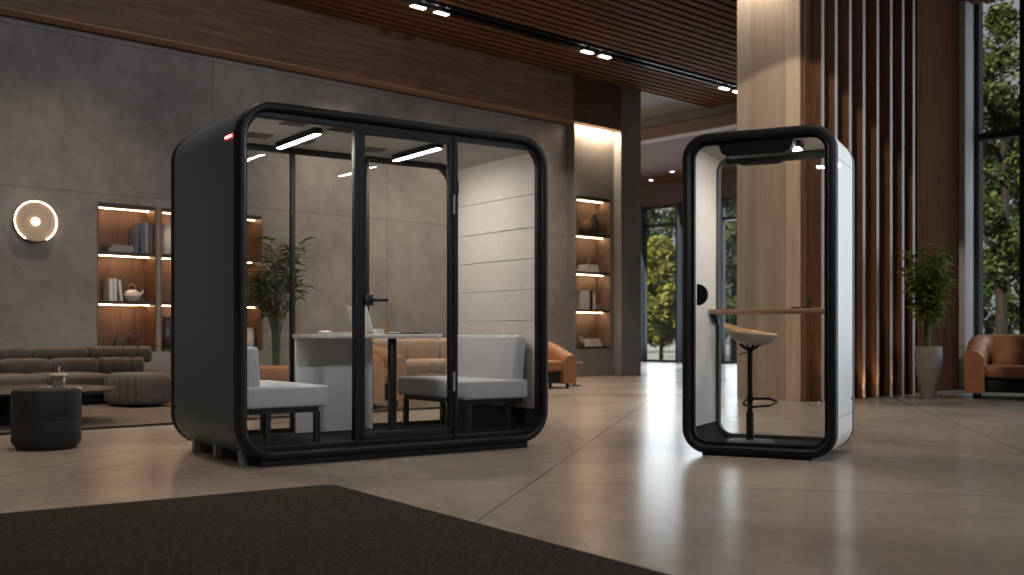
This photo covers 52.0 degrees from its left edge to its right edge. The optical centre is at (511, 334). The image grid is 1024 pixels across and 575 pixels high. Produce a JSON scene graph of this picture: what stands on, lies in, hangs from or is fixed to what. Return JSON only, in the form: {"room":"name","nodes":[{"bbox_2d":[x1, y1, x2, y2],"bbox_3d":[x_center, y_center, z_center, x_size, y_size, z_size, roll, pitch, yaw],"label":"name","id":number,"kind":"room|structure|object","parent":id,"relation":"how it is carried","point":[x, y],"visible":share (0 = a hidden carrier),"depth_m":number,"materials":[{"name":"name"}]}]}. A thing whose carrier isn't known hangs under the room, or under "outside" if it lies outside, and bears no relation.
{"room":"office","nodes":[
{"label":"office","id":0,"kind":"room"},
{"bbox_2d":[31,372,106,395],"bbox_3d":[-5.104,0.558,12.053,0.730,0.250,1.000,0,0,-43],"label":"seat cushion","id":1,"kind":"object","parent":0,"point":[74,378],"depth_m":11.74,"materials":[{"name":"beige fabric"}]},
{"bbox_2d":[0,16,566,376],"bbox_3d":[-7.646,-2.200,12.442,23.632,6.000,0.500,0,0,-43],"label":"wall","id":2,"kind":"structure","parent":0,"point":[87,119],"depth_m":14.84,"materials":[{"name":"concrete"}]},
{"bbox_2d":[13,201,56,241],"bbox_3d":[-6.105,-1.450,13.429,0.528,0.524,0.134,0,0,-43],"label":"wall lamp","id":3,"kind":"object","parent":2,"relation":"attached to","point":[34,221],"visible":1,"depth_m":13.40,"materials":[{"name":"beige"}]},
{"bbox_2d":[97,202,156,350],"bbox_3d":[-5.378,-0.775,14.466,0.826,2.004,0.400,0,0,-43],"label":"recessed shelf","id":4,"kind":"object","parent":2,"relation":"attached to","point":[134,323],"visible":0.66,"depth_m":14.62,"materials":[{"name":"brown wood"}]},
{"bbox_2d":[103,279,112,300],"bbox_3d":[-5.516,-0.614,14.337,0.050,0.300,0.223,0,0,-43],"label":"book","id":5,"kind":"object","parent":4,"relation":"on","point":[107,283],"visible":0.89,"depth_m":14.28,"materials":[{"name":"grey paper"}]},
{"bbox_2d":[110,278,116,300],"bbox_3d":[-5.475,-0.619,14.374,0.040,0.310,0.223,0,0,-43],"label":"book","id":6,"kind":"object","parent":4,"relation":"on","point":[114,279],"visible":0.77,"depth_m":14.29,"materials":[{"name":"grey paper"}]},
{"bbox_2d":[101,248,133,251],"bbox_3d":[-5.416,-1.159,14.433,0.360,0.050,0.263,0,0,-43],"label":"book","id":7,"kind":"object","parent":4,"relation":"on","point":[103,249],"visible":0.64,"depth_m":14.33,"materials":[{"name":"grey paper"}]},
{"bbox_2d":[104,244,133,248],"bbox_3d":[-5.406,-1.208,14.442,0.243,0.045,0.320,0,0,44],"label":"book","id":8,"kind":"object","parent":7,"relation":"on","point":[110,245],"visible":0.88,"depth_m":14.36,"materials":[{"name":"grey paper"}]},
{"bbox_2d":[117,280,122,300],"bbox_3d":[-5.422,-0.610,14.423,0.070,0.292,0.223,0,0,-43],"label":"book","id":9,"kind":"object","parent":4,"relation":"on","point":[119,288],"visible":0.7,"depth_m":14.35,"materials":[{"name":"grey paper"}]},
{"bbox_2d":[123,283,143,300],"bbox_3d":[-5.259,-0.591,14.565,0.252,0.255,0.229,0,0,-4],"label":"teapot","id":10,"kind":"object","parent":4,"relation":"on","point":[130,295],"visible":0.85,"depth_m":14.49,"materials":[{"name":"beige ceramic"}]},
{"bbox_2d":[128,227,139,252],"bbox_3d":[-5.253,-1.314,14.579,0.063,0.362,0.243,0,0,-43],"label":"book","id":11,"kind":"object","parent":4,"relation":"on","point":[133,231],"visible":0.84,"depth_m":14.50,"materials":[{"name":"grey paper"}]},
{"bbox_2d":[133,223,143,252],"bbox_3d":[-5.202,-1.343,14.626,0.050,0.420,0.243,0,0,-43],"label":"book","id":12,"kind":"object","parent":4,"relation":"on","point":[141,225],"visible":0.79,"depth_m":14.54,"materials":[{"name":"grey paper"}]},
{"bbox_2d":[144,222,147,252],"bbox_3d":[-5.155,-1.349,14.670,0.050,0.430,0.243,0,0,-43],"label":"book","id":13,"kind":"object","parent":4,"relation":"on","point":[145,223],"visible":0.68,"depth_m":14.58,"materials":[{"name":"grey paper"}]},
{"bbox_2d":[148,223,151,252],"bbox_3d":[-5.112,-1.343,14.709,0.050,0.420,0.243,0,0,-43],"label":"book","id":14,"kind":"object","parent":4,"relation":"on","point":[149,224],"visible":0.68,"depth_m":14.62,"materials":[{"name":"grey paper"}]},
{"bbox_2d":[160,208,262,350],"bbox_3d":[-4.449,-0.775,15.323,1.589,2.004,0.400,0,0,-43],"label":"recessed shelf","id":15,"kind":"object","parent":2,"relation":"attached to","point":[254,223],"visible":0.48,"depth_m":15.70,"materials":[{"name":"brown wood"}]},
{"bbox_2d":[162,317,170,347],"bbox_3d":[-4.898,-0.039,14.908,0.240,0.440,0.240,0,0,-43],"label":"vase","id":16,"kind":"object","parent":15,"relation":"on","point":[166,323],"visible":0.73,"depth_m":14.82,"materials":[{"name":"grey ceramic"}]},
{"bbox_2d":[162,223,170,253],"bbox_3d":[-4.904,-1.359,14.903,0.220,0.450,0.220,0,0,-43],"label":"vase","id":17,"kind":"object","parent":15,"relation":"on","point":[166,230],"visible":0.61,"depth_m":14.83,"materials":[{"name":"beige ceramic"}]},
{"bbox_2d":[247,328,253,346],"bbox_3d":[-3.941,0.036,15.792,0.130,0.290,0.130,0,0,-43],"label":"jar","id":18,"kind":"object","parent":15,"relation":"on","point":[250,332],"visible":0.69,"depth_m":15.74,"materials":[{"name":"beige ceramic"}]},
{"bbox_2d":[0,0,619,128],"bbox_3d":[-7.123,-4.470,12.551,24.548,0.860,0.651,0,0,-43],"label":"ceiling beam","id":19,"kind":"structure","parent":2,"relation":"attached to","point":[256,28],"depth_m":16.30,"materials":[{"name":"brown wood"}]},
{"bbox_2d":[0,362,1023,574],"bbox_3d":[-1.386,0.900,13.007,33.600,0.200,39.000,0,0,-43],"label":"floor","id":20,"kind":"structure","parent":0,"point":[919,485],"depth_m":5.69,"materials":[{"name":"tile"}]},
{"bbox_2d":[10,387,81,450],"bbox_3d":[-3.289,0.588,7.420,0.460,0.424,0.460,0,0,0],"label":"ottoman","id":21,"kind":"object","parent":20,"relation":"on","point":[42,418],"visible":1,"depth_m":7.23,"materials":[{"name":"black fabric"}]},
{"bbox_2d":[0,399,446,434],"bbox_3d":[-5.492,0.789,10.083,11.600,0.019,4.430,0,0,-43],"label":"rug","id":22,"kind":"object","parent":20,"relation":"on","point":[108,415],"visible":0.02,"depth_m":10.35,"materials":[{"name":"black carpet"}]},
{"bbox_2d":[0,384,115,425],"bbox_3d":[-4.381,0.630,9.350,1.600,0.306,1.600,0,0,-17],"label":"coffee table","id":23,"kind":"object","parent":22,"relation":"on","point":[5,390],"visible":0.32,"depth_m":9.10,"materials":[{"name":"brown wood"}]},
{"bbox_3d":[-3.987,0.468,9.200,0.356,0.018,0.208,0,0,-3],"label":"tray","id":24,"kind":"object","parent":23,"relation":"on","visible":0},
{"bbox_2d":[50,367,67,386],"bbox_3d":[-3.978,0.372,9.220,0.123,0.189,0.123,0,0,-6],"label":"candle jar","id":25,"kind":"object","parent":24,"relation":"on","point":[55,382],"visible":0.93,"depth_m":9.18,"materials":[{"name":"clear glass"}]},
{"bbox_2d":[0,346,170,404],"bbox_3d":[-5.973,0.461,11.610,4.027,0.645,2.288,0,0,-26],"label":"tufted sofa","id":26,"kind":"object","parent":22,"relation":"on","point":[120,367],"visible":0.92,"depth_m":11.96,"materials":[{"name":"grey fabric"}]},
{"bbox_2d":[0,373,45,384],"bbox_3d":[-5.634,0.558,11.564,0.730,0.250,1.000,0,0,-43],"label":"seat cushion","id":27,"kind":"object","parent":26,"relation":"on","point":[5,378],"depth_m":11.30,"materials":[{"name":"beige fabric"}]},
{"bbox_2d":[259,365,288,381],"bbox_3d":[-2.447,0.548,10.750,0.460,0.470,0.460,0,0,-17],"label":"pouf","id":28,"kind":"object","parent":22,"relation":"on","point":[267,372],"visible":0.2,"depth_m":10.54,"materials":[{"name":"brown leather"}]},
{"bbox_2d":[247,236,316,364],"bbox_3d":[-2.699,-0.190,12.130,0.859,1.946,0.881,0,0,17],"label":"potted plant","id":29,"kind":"object","parent":22,"relation":"on","point":[273,313],"visible":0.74,"depth_m":12.10,"materials":[{"name":"green plant"}]},
{"bbox_2d":[373,344,405,409],"bbox_3d":[-1.633,0.413,11.350,0.721,0.740,0.742,0,0,21],"label":"armchair","id":30,"kind":"object","parent":22,"relation":"on","point":[380,355],"visible":0.22,"depth_m":11.22,"materials":[{"name":"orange leather"}]},
{"bbox_2d":[384,369,387,383],"bbox_3d":[-1.586,0.449,11.332,0.520,0.170,0.430,0,0,21],"label":"seat cushion","id":31,"kind":"object","parent":30,"relation":"on","point":[385,370],"depth_m":11.24,"materials":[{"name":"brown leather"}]},
{"bbox_2d":[0,485,669,574],"bbox_3d":[-2.377,0.790,1.464,7.000,0.017,5.000,0,0,-35],"label":"area rug","id":32,"kind":"object","parent":20,"relation":"on","point":[316,529],"visible":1,"depth_m":3.98,"materials":[{"name":"black carpet"}]},
{"bbox_2d":[171,101,547,466],"bbox_3d":[-1.050,-0.307,7.408,2.308,2.214,1.355,0,0,-35],"label":"booth","id":33,"kind":"object","parent":20,"relation":"on","point":[497,182],"visible":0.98,"depth_m":7.12,"materials":[{"name":"black metal"}]},
{"bbox_2d":[247,132,273,138],"bbox_3d":[-1.727,-1.353,7.138,0.170,0.010,0.170,0,0,-35],"label":"vent","id":34,"kind":"object","parent":33,"relation":"attached to","point":[260,135],"depth_m":7.10,"materials":[{"name":"grey metal"}]},
{"bbox_2d":[247,346,327,445],"bbox_3d":[-1.671,0.387,6.924,0.551,0.634,0.975,0,0,-35],"label":"seat","id":35,"kind":"object","parent":33,"relation":"in","point":[265,398],"visible":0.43,"depth_m":6.51,"materials":[{"name":"grey fabric"}]},
{"bbox_2d":[278,121,309,126],"bbox_3d":[-1.382,-1.353,6.720,0.170,0.010,0.170,0,0,-35],"label":"vent","id":36,"kind":"object","parent":33,"relation":"attached to","point":[279,122],"depth_m":6.72,"materials":[{"name":"grey"}]},
{"bbox_2d":[275,127,321,148],"bbox_3d":[-1.456,-1.337,7.144,0.422,0.044,0.570,0,0,0],"label":"lamp","id":37,"kind":"object","parent":33,"relation":"attached to","point":[285,137],"depth_m":7.10,"materials":[{"name":"black"}]},
{"bbox_2d":[297,140,315,144],"bbox_3d":[-1.485,-1.353,7.356,0.170,0.010,0.170,0,0,-35],"label":"vent","id":38,"kind":"object","parent":33,"relation":"attached to","point":[307,142],"depth_m":7.36,"materials":[{"name":"grey plastic"}]},
{"bbox_2d":[327,127,351,132],"bbox_3d":[-1.106,-1.353,6.913,0.170,0.010,0.170,0,0,-35],"label":"vent","id":39,"kind":"object","parent":33,"relation":"attached to","point":[328,128],"depth_m":6.91,"materials":[{"name":"grey metal"}]},
{"bbox_2d":[292,334,441,432],"bbox_3d":[-1.047,0.349,7.596,0.899,0.711,0.610,0,0,-35],"label":"meeting table","id":40,"kind":"object","parent":33,"relation":"in","point":[320,359],"visible":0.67,"depth_m":7.66,"materials":[{"name":"white laminate"}]},
{"bbox_2d":[347,306,399,333],"bbox_3d":[-1.014,-0.109,7.674,0.280,0.203,0.310,0,0,-35],"label":"laptop","id":41,"kind":"object","parent":40,"relation":"on","point":[368,325],"visible":0.25,"depth_m":7.54,"materials":[{"name":"silver metal"}]},
{"bbox_2d":[372,329,383,333],"bbox_3d":[-0.940,-0.025,7.366,0.070,0.036,0.060,0,0,-35],"label":"box","id":42,"kind":"object","parent":40,"relation":"on","point":[374,331],"visible":1,"depth_m":7.34,"materials":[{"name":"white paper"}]},
{"bbox_2d":[380,322,389,333],"bbox_3d":[-0.906,-0.050,7.487,0.074,0.085,0.074,0,0,0],"label":"cup","id":43,"kind":"object","parent":40,"relation":"on","point":[384,325],"visible":0.88,"depth_m":7.46,"materials":[{"name":"beige ceramic"}]},
{"bbox_2d":[365,146,387,152],"bbox_3d":[-1.024,-1.353,7.679,0.170,0.010,0.170,0,0,-35],"label":"vent","id":44,"kind":"object","parent":33,"relation":"attached to","point":[374,149],"depth_m":7.64,"materials":[{"name":"grey metal"}]},
{"bbox_2d":[250,404,534,445],"bbox_3d":[-1.024,0.627,7.374,2.221,0.183,1.047,0,0,-35],"label":"floor","id":45,"kind":"structure","parent":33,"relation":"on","point":[485,417],"depth_m":7.71,"materials":[{"name":"carpet"}]},
{"bbox_2d":[392,143,442,160],"bbox_3d":[-0.698,-1.338,7.675,0.056,0.042,0.660,0,0,-35],"label":"lamp","id":46,"kind":"object","parent":33,"relation":"attached to","point":[400,151],"depth_m":7.64,"materials":[{"name":"black"}]},
{"bbox_2d":[398,335,526,432],"bbox_3d":[-0.381,0.351,7.828,0.550,0.705,0.975,0,0,-35],"label":"seat","id":47,"kind":"object","parent":33,"relation":"in","point":[490,367],"visible":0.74,"depth_m":7.63,"materials":[{"name":"grey fabric"}]},
{"bbox_2d":[373,338,446,375],"bbox_3d":[-1.245,0.425,16.373,2.370,0.750,1.000,0,0,-43],"label":"sofa","id":48,"kind":"object","parent":20,"relation":"on","point":[424,356],"visible":0.34,"depth_m":16.25,"materials":[{"name":"fabric"}]},
{"bbox_2d":[373,338,405,357],"bbox_3d":[-1.951,0.240,16.158,0.680,0.380,0.260,0,0,-43],"label":"cushion","id":49,"kind":"object","parent":48,"relation":"on","point":[381,342],"depth_m":16.16,"materials":[{"name":"beige fabric"}]},
{"bbox_2d":[406,359,429,373],"bbox_3d":[-1.714,0.480,15.900,0.680,0.220,0.840,0,0,-43],"label":"seat cushion","id":50,"kind":"object","parent":48,"relation":"on","point":[413,366],"depth_m":15.64,"materials":[{"name":"beige fabric"}]},
{"bbox_2d":[402,338,438,358],"bbox_3d":[-1.466,0.240,16.605,0.680,0.380,0.260,0,0,-43],"label":"cushion","id":51,"kind":"object","parent":48,"relation":"on","point":[414,348],"depth_m":16.47,"materials":[{"name":"beige fabric"}]},
{"bbox_2d":[418,358,446,372],"bbox_3d":[-1.229,0.480,16.348,0.680,0.220,0.840,0,0,-43],"label":"seat cushion","id":52,"kind":"object","parent":48,"relation":"on","point":[436,365],"depth_m":15.92,"materials":[{"name":"beige fabric"}]},
{"bbox_2d":[436,338,446,358],"bbox_3d":[-0.974,0.240,17.059,0.680,0.380,0.260,0,0,-43],"label":"cushion","id":53,"kind":"object","parent":48,"relation":"on","point":[441,342],"depth_m":16.79,"materials":[{"name":"beige fabric"}]},
{"bbox_2d":[548,341,576,387],"bbox_3d":[0.454,0.450,15.900,0.752,0.700,0.751,0,0,-32],"label":"armchair","id":54,"kind":"object","parent":20,"relation":"on","point":[562,365],"visible":0.34,"depth_m":15.72,"materials":[{"name":"orange leather"}]},
{"bbox_2d":[548,360,561,371],"bbox_3d":[0.480,0.465,15.857,0.440,0.170,0.550,0,0,-32],"label":"seat cushion","id":55,"kind":"object","parent":54,"relation":"on","point":[553,365],"depth_m":15.65,"materials":[{"name":"orange leather"}]},
{"bbox_2d":[641,197,736,363],"bbox_3d":[4.391,-1.520,30.968,0.354,4.640,15.710,0,0,-43],"label":"window","id":56,"kind":"structure","parent":20,"relation":"on","point":[724,218],"depth_m":30.37,"materials":[{"name":"black"}]},
{"bbox_2d":[682,124,853,460],"bbox_3d":[1.756,-0.272,7.163,1.008,2.142,0.760,0,0,27],"label":"booth","id":57,"kind":"object","parent":20,"relation":"on","point":[705,155],"visible":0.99,"depth_m":7.04,"materials":[{"name":"black"}]},
{"bbox_2d":[723,323,777,443],"bbox_3d":[1.630,0.324,7.173,0.383,0.814,0.363,0,0,32],"label":"bar stool","id":58,"kind":"object","parent":57,"relation":"in","point":[741,335],"visible":0.99,"depth_m":7.16,"materials":[{"name":"grey"}]},
{"bbox_2d":[696,421,821,445],"bbox_3d":[1.756,0.684,7.163,0.924,0.123,0.587,0,0,27],"label":"floor","id":59,"kind":"structure","parent":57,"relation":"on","point":[713,431],"depth_m":7.36,"materials":[{"name":"carpet"}]},
{"bbox_2d":[709,308,824,314],"bbox_3d":[1.838,-0.165,7.326,0.892,0.035,0.185,0,0,27],"label":"shelf","id":60,"kind":"object","parent":57,"relation":"attached to","point":[712,311],"depth_m":7.26,"materials":[{"name":"brown wood"}]},
{"bbox_2d":[894,244,964,397],"bbox_3d":[5.326,-0.190,13.430,0.804,1.979,0.881,0,0,-8],"label":"potted palm","id":61,"kind":"object","parent":20,"relation":"on","point":[928,359],"visible":1,"depth_m":13.35,"materials":[{"name":"green plant"}]},
{"bbox_2d":[914,346,942,397],"bbox_3d":[5.336,0.472,13.452,0.336,0.655,0.336,0,0,24],"label":"pot","id":62,"kind":"object","parent":61,"relation":"attached to","point":[928,360],"depth_m":13.34,"materials":[{"name":"grey stone"}]},
{"bbox_2d":[964,334,1023,398],"bbox_3d":[6.446,0.395,13.350,1.202,0.810,0.951,0,0,29],"label":"armchair","id":63,"kind":"object","parent":20,"relation":"on","point":[992,362],"visible":1,"depth_m":13.20,"materials":[{"name":"orange leather"}]},
{"bbox_2d":[985,364,1023,378],"bbox_3d":[6.422,0.465,13.306,0.890,0.170,0.750,0,0,29],"label":"seat cushion","id":64,"kind":"object","parent":63,"relation":"on","point":[992,371],"depth_m":13.07,"materials":[{"name":"orange leather"}]},
{"bbox_2d":[992,351,1023,364],"bbox_3d":[6.544,0.325,13.528,0.660,0.247,0.193,0,0,29],"label":"lumbar pillow","id":65,"kind":"object","parent":63,"relation":"on","point":[998,357],"depth_m":13.52,"materials":[{"name":"leather"}]},
{"bbox_2d":[567,124,613,376],"bbox_3d":[1.367,-2.200,20.647,1.138,6.000,0.720,0,0,-43],"label":"wall","id":66,"kind":"structure","parent":0,"point":[590,150],"depth_m":20.24,"materials":[{"name":"concrete"}]},
{"bbox_2d":[0,6,619,131],"bbox_3d":[-7.001,-4.029,12.418,24.548,0.019,0.281,0,0,-43],"label":"trim","id":67,"kind":"structure","parent":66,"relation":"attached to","point":[7,11],"depth_m":15.49,"materials":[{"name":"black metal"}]},
{"bbox_2d":[576,195,610,348],"bbox_3d":[1.450,-1.200,20.506,0.988,2.934,0.400,0,0,-43],"label":"recessed shelf","id":68,"kind":"object","parent":66,"relation":"attached to","point":[596,324],"visible":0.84,"depth_m":20.75,"materials":[{"name":"brown wood"}]},
{"bbox_2d":[577,291,585,309],"bbox_3d":[1.330,-0.668,20.366,0.055,0.360,0.243,0,0,-43],"label":"book","id":69,"kind":"object","parent":68,"relation":"on","point":[581,295],"visible":0.77,"depth_m":20.31,"materials":[{"name":"beige paper"}]},
{"bbox_2d":[579,290,589,309],"bbox_3d":[1.402,-0.678,20.433,0.055,0.380,0.243,0,0,-43],"label":"book","id":70,"kind":"object","parent":68,"relation":"on","point":[587,291],"visible":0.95,"depth_m":20.35,"materials":[{"name":"grey paper"}]},
{"bbox_2d":[578,218,592,233],"bbox_3d":[1.432,-2.114,20.462,0.280,0.310,0.280,0,0,-43],"label":"vase","id":71,"kind":"object","parent":68,"relation":"on","point":[585,226],"visible":0.86,"depth_m":20.37,"materials":[{"name":"brown ceramic"}]},
{"bbox_2d":[577,268,598,271],"bbox_3d":[1.473,-1.261,20.502,0.420,0.075,0.243,0,0,-43],"label":"book","id":72,"kind":"object","parent":68,"relation":"on","point":[578,269],"visible":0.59,"depth_m":20.39,"materials":[{"name":"beige paper"}]},
{"bbox_2d":[578,264,598,268],"bbox_3d":[1.494,-1.338,20.521,0.223,0.075,0.360,0,0,44],"label":"book","id":73,"kind":"object","parent":72,"relation":"on","point":[579,265],"visible":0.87,"depth_m":20.42,"materials":[{"name":"beige paper"}]},
{"bbox_2d":[577,342,601,345],"bbox_3d":[1.515,0.181,20.541,0.460,0.080,0.253,0,0,-43],"label":"book","id":74,"kind":"object","parent":68,"relation":"on","point":[578,343],"visible":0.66,"depth_m":20.43,"materials":[{"name":"grey paper"}]},
{"bbox_2d":[584,338,599,341],"bbox_3d":[1.536,0.104,20.560,0.223,0.070,0.360,0,0,43],"label":"book","id":75,"kind":"object","parent":74,"relation":"on","point":[589,339],"visible":0.79,"depth_m":20.45,"materials":[{"name":"grey paper"}]},
{"bbox_2d":[590,291,592,309],"bbox_3d":[1.465,-0.673,20.490,0.055,0.370,0.243,0,0,-43],"label":"book","id":76,"kind":"object","parent":68,"relation":"on","point":[591,292],"visible":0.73,"depth_m":20.40,"materials":[{"name":"black paper"}]},
{"bbox_2d":[590,215,599,233],"bbox_3d":[1.621,-2.159,20.637,0.200,0.400,0.200,0,0,-43],"label":"vase","id":77,"kind":"object","parent":68,"relation":"on","point":[596,228],"visible":0.77,"depth_m":20.57,"materials":[{"name":"grey ceramic"}]},
{"bbox_2d":[614,85,640,375],"bbox_3d":[2.032,-2.060,21.180,0.603,5.720,0.980,0,0,-43],"label":"column","id":78,"kind":"structure","parent":66,"relation":"attached to","point":[627,141],"depth_m":20.76,"materials":[{"name":"concrete"}]},
{"bbox_2d":[274,0,1002,119],"bbox_3d":[-3.628,-5.050,10.939,27.500,0.300,39.000,0,0,-43],"label":"ceiling","id":79,"kind":"structure","parent":0,"point":[699,36],"depth_m":17.07,"materials":[{"name":"brown wood"}]},
{"bbox_2d":[262,0,711,108],"bbox_3d":[-5.808,-4.990,13.302,27.500,0.220,0.030,0,0,-43],"label":"trim","id":80,"kind":"structure","parent":79,"relation":"attached to","point":[271,1],"depth_m":17.83,"materials":[{"name":"black metal"}]},
{"bbox_2d":[398,0,736,89],"bbox_3d":[-4.497,-4.969,12.545,26.400,0.178,0.234,0,0,-43],"label":"track","id":81,"kind":"object","parent":79,"relation":"attached to","point":[456,11],"visible":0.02,"depth_m":17.48,"materials":[{"name":"black metal"}]},
{"bbox_2d":[410,0,450,15],"bbox_3d":[-1.216,-4.878,15.571,0.840,0.139,0.130,0,0,-43],"label":"track spotlight","id":82,"kind":"object","parent":81,"relation":"attached to","point":[418,4],"visible":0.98,"depth_m":15.62,"materials":[{"name":"black metal"}]},
{"bbox_2d":[578,44,610,58],"bbox_3d":[1.442,-4.878,18.022,0.840,0.139,0.130,0,0,-43],"label":"track spotlight","id":83,"kind":"object","parent":81,"relation":"attached to","point":[604,54],"visible":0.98,"depth_m":17.95,"materials":[{"name":"black metal"}]},
{"bbox_2d":[716,81,736,92],"bbox_3d":[4.311,-4.878,20.669,0.840,0.139,0.130,0,0,-43],"label":"track spotlight","id":84,"kind":"object","parent":81,"relation":"attached to","point":[723,86],"visible":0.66,"depth_m":20.49,"materials":[{"name":"black metal"}]},
{"bbox_2d":[641,128,736,185],"bbox_3d":[2.121,-4.635,29.779,5.700,0.330,19.100,0,0,-43],"label":"ceiling","id":85,"kind":"structure","parent":0,"point":[657,158],"depth_m":27.05,"materials":[{"name":"white paint"}]},
{"bbox_2d":[641,111,736,144],"bbox_3d":[-0.121,-4.590,27.711,0.400,0.280,19.100,0,0,-43],"label":"trim","id":86,"kind":"structure","parent":85,"relation":"attached to","point":[726,121],"depth_m":23.10,"materials":[{"name":"paint"}]},
{"bbox_2d":[641,173,736,206],"bbox_3d":[4.032,-4.215,31.541,0.200,0.770,19.100,0,0,-43],"label":"trim","id":87,"kind":"structure","parent":85,"relation":"attached to","point":[669,193],"depth_m":30.74,"materials":[{"name":"brown"}]},
{"bbox_2d":[641,102,736,128],"bbox_3d":[-0.102,-4.965,27.728,0.351,0.469,19.100,0,0,-43],"label":"trim","id":88,"kind":"structure","parent":85,"relation":"attached to","point":[702,112],"depth_m":23.16,"materials":[{"name":"wood"}]},
{"bbox_2d":[737,0,785,400],"bbox_3d":[3.128,-2.130,13.069,0.100,5.860,0.713,0,0,-43],"label":"wall column","id":89,"kind":"structure","parent":0,"point":[761,24],"depth_m":13.03,"materials":[{"name":"wood"}]},
{"bbox_3d":[4.879,-2.130,14.570,4.510,5.860,0.882,0,0,-43],"label":"wall","id":90,"kind":"structure","parent":0,"visible":0},
{"bbox_2d":[786,0,800,401],"bbox_3d":[3.434,-2.130,12.728,0.112,5.860,0.194,0,0,-43],"label":"column","id":91,"kind":"structure","parent":90,"relation":"attached to","point":[793,7],"depth_m":12.67,"materials":[{"name":"brown wood"}]},
{"bbox_2d":[801,0,809,401],"bbox_3d":[3.538,-2.130,12.678,0.164,5.860,0.080,0,0,-43],"label":"trim","id":92,"kind":"structure","parent":90,"relation":"attached to","point":[805,4],"depth_m":12.62,"materials":[{"name":"brown wood"}]},
{"bbox_2d":[810,0,823,401],"bbox_3d":[3.648,-2.129,12.671,0.060,5.858,0.234,0,0,-43],"label":"wall slat","id":93,"kind":"object","parent":90,"relation":"attached to","point":[816,6],"depth_m":12.62,"materials":[{"name":"brown wood"}]},
{"bbox_2d":[824,0,837,399],"bbox_3d":[3.871,-2.129,12.877,0.060,5.858,0.234,0,0,-43],"label":"wall slat","id":94,"kind":"object","parent":90,"relation":"attached to","point":[830,6],"depth_m":12.81,"materials":[{"name":"brown wood"}]},
{"bbox_2d":[838,0,851,153],"bbox_3d":[4.117,-2.129,13.104,0.060,5.858,0.234,0,0,-43],"label":"wall slat","id":95,"kind":"object","parent":90,"relation":"attached to","point":[844,6],"depth_m":13.03,"materials":[{"name":"brown wood"}]},
{"bbox_2d":[852,0,864,397],"bbox_3d":[4.363,-2.129,13.331,0.060,5.858,0.234,0,0,-43],"label":"wall slat","id":96,"kind":"object","parent":90,"relation":"attached to","point":[858,6],"depth_m":13.27,"materials":[{"name":"brown wood"}]},
{"bbox_2d":[865,0,878,396],"bbox_3d":[4.619,-2.129,13.568,0.060,5.858,0.234,0,0,-43],"label":"wall slat","id":97,"kind":"object","parent":90,"relation":"attached to","point":[871,6],"depth_m":13.51,"materials":[{"name":"brown wood"}]},
{"bbox_2d":[879,0,891,395],"bbox_3d":[4.877,-2.129,13.806,0.060,5.858,0.234,0,0,-43],"label":"wall slat","id":98,"kind":"object","parent":90,"relation":"attached to","point":[885,6],"depth_m":13.75,"materials":[{"name":"brown wood"}]},
{"bbox_2d":[892,0,903,394],"bbox_3d":[5.114,-2.129,14.024,0.060,5.858,0.234,0,0,-43],"label":"wall slat","id":99,"kind":"object","parent":90,"relation":"attached to","point":[897,5],"depth_m":13.98,"materials":[{"name":"brown wood"}]},
{"bbox_2d":[904,0,914,393],"bbox_3d":[5.333,-2.129,14.226,0.060,5.858,0.234,0,0,-43],"label":"wall slat","id":100,"kind":"object","parent":90,"relation":"attached to","point":[909,5],"depth_m":14.16,"materials":[{"name":"brown wood"}]},
{"bbox_2d":[915,0,958,392],"bbox_3d":[6.081,-2.130,15.038,1.304,5.860,0.060,0,0,-43],"label":"wall panel","id":101,"kind":"object","parent":90,"relation":"attached to","point":[936,21],"visible":0.75,"depth_m":15.03,"materials":[{"name":"brown wood"}]},
{"bbox_2d":[959,1,973,388],"bbox_3d":[6.804,-2.130,15.643,0.569,5.860,0.150,0,0,-43],"label":"trim","id":102,"kind":"structure","parent":90,"relation":"attached to","point":[966,9],"depth_m":15.45,"materials":[{"name":"paint"}]},
{"bbox_3d":[8.743,-2.200,-4.316,25.000,6.000,0.200,0,0,-43],"label":"wall","id":103,"kind":"structure","parent":0,"visible":0},
{"bbox_2d":[974,0,1023,335],"bbox_3d":[12.261,-2.150,9.834,0.161,5.900,15.830,0,0,-43],"label":"window","id":104,"kind":"structure","parent":103,"relation":"in","point":[980,137],"depth_m":15.57,"materials":[{"name":"black"}]},
{"label":"outside","id":105,"kind":"structure","parent":0,"visible":0},
{"bbox_2d":[647,344,729,360],"bbox_3d":[-1.965,1.085,39.002,130.000,0.130,180.000,0,0,-43],"label":"ground","id":106,"kind":"structure","parent":105,"point":[652,353],"depth_m":61.20,"materials":[{"name":"grey concrete"}]},
{"bbox_2d":[647,235,674,359],"bbox_3d":[5.837,-1.245,40.040,2.716,5.197,2.900,0,0,-25],"label":"tree","id":107,"kind":"object","parent":106,"relation":"on","point":[660,250],"visible":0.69,"depth_m":39.53,"materials":[{"name":"green plant"}]},
{"bbox_2d":[647,201,731,343],"bbox_3d":[7.988,-4.895,46.955,7.180,12.511,6.606,0,0,20],"label":"tree","id":108,"kind":"object","parent":106,"relation":"on","point":[664,218],"visible":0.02,"depth_m":46.79,"materials":[{"name":"green plant"}]},
{"bbox_2d":[725,200,736,360],"bbox_3d":[7.732,-3.475,37.005,2.913,9.660,3.443,0,0,-15],"label":"tree","id":109,"kind":"object","parent":106,"relation":"on","point":[731,209],"visible":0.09,"depth_m":36.71,"materials":[{"name":"green plant"}]},
{"bbox_2d":[983,89,1018,333],"bbox_3d":[15.677,-3.196,32.993,5.720,9.109,6.074,0,0,-3],"label":"tree","id":110,"kind":"object","parent":106,"relation":"on","point":[988,285],"visible":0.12,"depth_m":32.46,"materials":[{"name":"green plant"}]},
{"bbox_2d":[983,0,1018,333],"bbox_3d":[11.236,-3.155,23.972,2.843,9.018,2.996,0,0,16],"label":"tree","id":111,"kind":"object","parent":106,"relation":"on","point":[1002,20],"visible":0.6,"depth_m":23.84,"materials":[{"name":"green plant"}]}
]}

